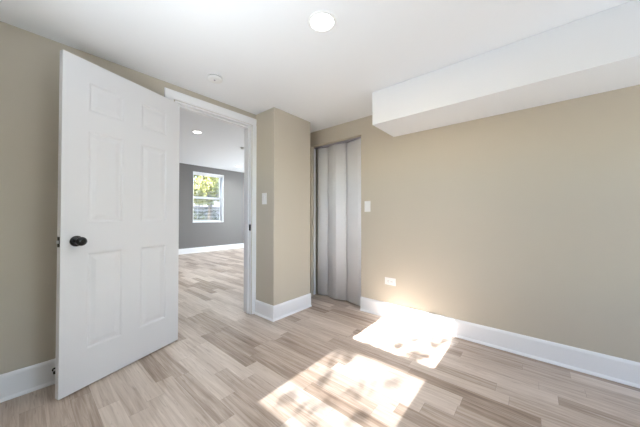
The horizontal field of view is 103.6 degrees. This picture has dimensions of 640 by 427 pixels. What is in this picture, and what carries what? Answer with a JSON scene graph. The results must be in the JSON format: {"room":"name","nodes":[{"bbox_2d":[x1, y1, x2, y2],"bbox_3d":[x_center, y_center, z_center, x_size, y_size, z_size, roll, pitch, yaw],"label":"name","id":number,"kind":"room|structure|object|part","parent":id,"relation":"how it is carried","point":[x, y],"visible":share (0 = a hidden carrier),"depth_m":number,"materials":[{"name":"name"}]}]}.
{"room":"empty bedroom","nodes":[
{"label":"empty bedroom","id":0,"kind":"room"},
{"bbox_2d":[0,21,255,374],"bbox_3d":[-0.078,-0.175,3.672,0.130,2.580,8.500,-1,-1,40],"label":"wall","id":1,"kind":"structure","parent":0,"point":[29,62],"depth_m":1.55,"materials":[{"name":"beige paint"}]},
{"bbox_2d":[0,358,55,402],"bbox_3d":[-1.695,1.013,1.629,0.025,0.152,1.216,-1,-1,40],"label":"baseboard","id":2,"kind":"structure","parent":1,"relation":"attached to","point":[16,383],"depth_m":1.53,"materials":[{"name":"white paint"}]},
{"bbox_2d":[55,49,179,399],"bbox_3d":[-1.384,0.062,1.834,0.171,2.044,0.795,0,-1,22],"label":"door","id":3,"kind":"structure","parent":1,"relation":"in","point":[117,242],"depth_m":1.72,"materials":[{"name":"white paint"}]},
{"bbox_3d":[-1.452,0.168,1.522,0.068,0.066,0.066,0,-1,22],"label":"knob","id":4,"kind":"part","parent":3,"relation":"part of","materials":[{"name":"black metal"}]},
{"bbox_3d":[-1.443,0.551,1.681,0.035,0.606,0.208,0,-1,22],"label":"panel","id":5,"kind":"part","parent":3,"relation":"part of","materials":[{"name":"white paint"}]},
{"bbox_3d":[-1.442,-0.234,1.691,0.035,0.588,0.208,0,-1,22],"label":"panel","id":6,"kind":"part","parent":3,"relation":"part of","materials":[{"name":"white paint"}]},
{"bbox_3d":[-1.442,-0.740,1.697,0.035,0.190,0.208,0,-1,22],"label":"panel","id":7,"kind":"part","parent":3,"relation":"part of","materials":[{"name":"white paint"}]},
{"bbox_3d":[-1.323,0.555,1.984,0.035,0.606,0.208,0,-1,22],"label":"panel","id":8,"kind":"part","parent":3,"relation":"part of","materials":[{"name":"white paint"}]},
{"bbox_3d":[-1.321,-0.736,2.000,0.035,0.190,0.208,0,-1,22],"label":"panel","id":9,"kind":"part","parent":3,"relation":"part of","materials":[{"name":"white paint"}]},
{"bbox_3d":[-1.322,-0.230,1.993,0.035,0.588,0.208,0,-1,22],"label":"panel","id":10,"kind":"part","parent":3,"relation":"part of","materials":[{"name":"white paint"}]},
{"bbox_2d":[164,87,256,313],"bbox_3d":[-1.062,0.022,2.498,0.150,2.156,0.918,-1,-1,40],"label":"door frame","id":11,"kind":"structure","parent":1,"relation":"attached to","point":[250,131],"depth_m":2.77,"materials":[{"name":"white paint"}]},
{"bbox_3d":[-1.284,0.018,2.132,0.016,2.156,0.072,-1,-1,40],"label":"casing","id":12,"kind":"part","parent":11,"relation":"part of","materials":[{"name":"white paint"}]},
{"bbox_3d":[-1.010,-1.020,2.467,0.016,0.072,0.918,-1,-1,40],"label":"casing","id":13,"kind":"part","parent":11,"relation":"part of","materials":[{"name":"white paint"}]},
{"bbox_3d":[-0.729,0.062,2.787,0.016,2.084,0.046,-1,-1,40],"label":"casing","id":14,"kind":"part","parent":11,"relation":"part of","materials":[{"name":"white paint"}]},
{"bbox_2d":[179,163,243,248],"bbox_3d":[-4.099,-0.138,7.077,0.200,2.580,8.500,-1,-1,40],"label":"wall","id":15,"kind":"structure","parent":0,"point":[230,231],"depth_m":7.82,"materials":[{"name":"grey paint"}]},
{"bbox_2d":[193,171,223,222],"bbox_3d":[-3.482,-0.481,7.793,0.220,1.507,0.960,-1,-1,40],"label":"window","id":16,"kind":"structure","parent":15,"relation":"in","point":[221,188],"depth_m":8.09,"materials":[{"name":"white paint"}]},
{"bbox_3d":[-3.513,-0.122,7.815,0.024,0.753,0.916,-1,-1,40],"label":"sash","id":17,"kind":"part","parent":16,"relation":"part of","materials":[{"name":"white paint"}]},
{"bbox_2d":[193,172,221,220],"bbox_3d":[-3.462,-0.487,7.767,0.055,1.446,0.930,-1,-1,40],"label":"window blind","id":18,"kind":"object","parent":16,"relation":"attached to","point":[196,174],"visible":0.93,"depth_m":7.77,"materials":[{"name":"white"}]},
{"bbox_3d":[-3.461,-1.182,7.775,0.055,0.056,0.930,-1,-1,40],"label":"head rail","id":19,"kind":"part","parent":18,"relation":"part of","materials":[{"name":"white plastic"}]},
{"bbox_3d":[-3.535,-0.833,7.843,0.024,0.758,0.916,-1,-1,40],"label":"sash","id":20,"kind":"part","parent":16,"relation":"part of","materials":[{"name":"white paint"}]},
{"bbox_2d":[179,243,243,254],"bbox_3d":[-4.014,1.075,6.989,0.025,0.152,8.500,-1,-1,40],"label":"baseboard","id":21,"kind":"structure","parent":15,"relation":"attached to","point":[241,245],"depth_m":7.75,"materials":[{"name":"white paint"}]},
{"bbox_2d":[179,110,243,172],"bbox_3d":[-2.150,-1.496,5.444,5.304,0.100,8.900,-1,-1,40],"label":"ceiling","id":22,"kind":"structure","parent":0,"point":[219,145],"depth_m":5.21,"materials":[{"name":"paint"}]},
{"bbox_2d":[256,107,309,305],"bbox_3d":[-0.418,0.001,2.921,0.319,2.210,0.560,-1,-1,40],"label":"wall column","id":23,"kind":"structure","parent":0,"point":[283,138],"depth_m":2.74,"materials":[{"name":"beige paint"}]},
{"bbox_2d":[262,193,266,203],"bbox_3d":[-0.600,-0.159,2.702,0.076,0.121,0.012,-1,-1,40],"label":"light switch","id":24,"kind":"object","parent":23,"relation":"attached to","point":[264,195],"visible":1,"depth_m":2.70,"materials":[{"name":"white plastic"}]},
{"bbox_2d":[254,293,311,321],"bbox_3d":[-0.418,1.030,2.891,0.344,0.152,0.584,-1,-1,40],"label":"baseboard","id":25,"kind":"structure","parent":23,"relation":"attached to","point":[272,313],"depth_m":2.71,"materials":[{"name":"white paint"}]},
{"bbox_2d":[0,0,632,132],"bbox_3d":[0.608,-1.178,0.860,4.566,0.100,2.975,-1,-1,40],"label":"ceiling","id":26,"kind":"structure","parent":0,"point":[267,55],"depth_m":1.59,"materials":[{"name":"paint"}]},
{"bbox_2d":[207,73,222,83],"bbox_3d":[-0.857,-1.096,2.057,0.116,0.038,0.116,-1,-1,40],"label":"smoke detector","id":27,"kind":"object","parent":26,"relation":"attached to","point":[215,78],"visible":1,"depth_m":2.03,"materials":[{"name":"white plastic"}]},
{"bbox_2d":[308,10,336,32],"bbox_3d":[0.013,-1.118,1.474,0.168,0.007,0.168,-1,-1,40],"label":"recessed light","id":28,"kind":"object","parent":26,"relation":"in","point":[321,21],"visible":1,"depth_m":1.47,"materials":[{"name":"white plastic"}]},
{"bbox_2d":[0,248,639,426],"bbox_3d":[-0.285,1.167,3.830,10.200,0.100,8.900,-1,-1,40],"label":"floor","id":29,"kind":"structure","parent":0,"point":[331,362],"depth_m":1.65,"materials":[{"name":"laminate"}]},
{"bbox_2d":[310,85,639,362],"bbox_3d":[1.671,-0.193,1.988,4.716,2.580,0.140,-1,-1,40],"label":"wall","id":30,"kind":"structure","parent":0,"point":[526,222],"depth_m":1.99,"materials":[{"name":"beige paint"}]},
{"bbox_2d":[313,137,360,305],"bbox_3d":[0.234,0.098,3.227,0.780,2.017,0.080,-1,-1,40],"label":"door","id":31,"kind":"structure","parent":30,"relation":"in","point":[339,163],"depth_m":3.21,"materials":[{"name":"white plastic"}]},
{"bbox_3d":[-0.074,0.111,3.460,0.009,1.996,0.037,-1,-1,40],"label":"jamb post","id":32,"kind":"part","parent":31,"relation":"part of","materials":[{"name":"white plastic"}]},
{"bbox_3d":[0.035,0.104,3.412,0.153,1.988,0.012,0,-1,24],"label":"panel","id":33,"kind":"part","parent":31,"relation":"part of","materials":[{"name":"white plastic"}]},
{"bbox_3d":[0.146,0.103,3.309,0.012,1.988,0.165,0,-1,-30],"label":"panel","id":34,"kind":"part","parent":31,"relation":"part of","materials":[{"name":"white plastic"}]},
{"bbox_3d":[0.261,0.102,3.209,0.159,1.988,0.012,0,-1,21],"label":"panel","id":35,"kind":"part","parent":31,"relation":"part of","materials":[{"name":"white plastic"}]},
{"bbox_3d":[0.403,0.101,3.086,0.012,1.988,0.232,1,-1,-36],"label":"panel","id":36,"kind":"part","parent":31,"relation":"part of","materials":[{"name":"white plastic"}]},
{"bbox_3d":[0.505,0.100,2.989,0.069,1.988,0.012,0,-1,5],"label":"panel","id":37,"kind":"part","parent":31,"relation":"part of","materials":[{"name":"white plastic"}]},
{"bbox_2d":[364,201,369,211],"bbox_3d":[0.535,-0.080,2.849,0.076,0.121,0.012,-1,-1,40],"label":"light switch","id":38,"kind":"object","parent":30,"relation":"attached to","point":[366,203],"visible":1,"depth_m":2.85,"materials":[{"name":"white plastic"}]},
{"bbox_2d":[385,277,395,285],"bbox_3d":[0.742,0.720,2.665,0.122,0.078,0.009,-1,-1,40],"label":"wall outlet","id":39,"kind":"object","parent":30,"relation":"attached to","point":[388,281],"visible":1,"depth_m":2.66,"materials":[{"name":"white plastic"}]},
{"bbox_2d":[360,297,639,387],"bbox_3d":[1.883,1.018,1.685,3.718,0.152,0.025,-1,-1,40],"label":"baseboard","id":40,"kind":"structure","parent":30,"relation":"attached to","point":[624,371],"depth_m":1.96,"materials":[{"name":"white paint"}]},
{"bbox_2d":[372,0,639,136],"bbox_3d":[1.895,-0.970,1.413,3.320,0.300,0.463,-1,-1,40],"label":"soffit","id":41,"kind":"structure","parent":0,"point":[599,52],"depth_m":1.67,"materials":[{"name":"paint"}]},
{"label":"outside","id":42,"kind":"structure","parent":0,"visible":0},
{"bbox_3d":[-7.633,1.441,6.445,100.000,0.300,80.000,-1,-1,40],"label":"ground","id":43,"kind":"structure","parent":42,"visible":0},
{"bbox_2d":[193,175,218,219],"bbox_3d":[-6.020,-0.991,13.753,4.224,4.856,4.193,-1,-1,40],"label":"tree","id":44,"kind":"object","parent":43,"relation":"on","point":[201,179],"visible":0.23,"depth_m":13.10,"materials":[{"name":"green plant"}]},
{"bbox_2d":[193,192,218,219],"bbox_3d":[-11.323,-0.487,25.321,6.800,4.100,10.600,-1,-1,40],"label":"house","id":45,"kind":"structure","parent":43,"relation":"on","point":[214,206],"depth_m":22.10,"materials":[{"name":"white"}]},
{"bbox_2d":[193,208,218,219],"bbox_3d":[-6.742,0.546,14.868,1.756,1.793,4.698,-1,-1,40],"label":"fence","id":46,"kind":"object","parent":43,"relation":"on","point":[194,218],"visible":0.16,"depth_m":14.57,"materials":[{"name":"grey wood"}]}
]}

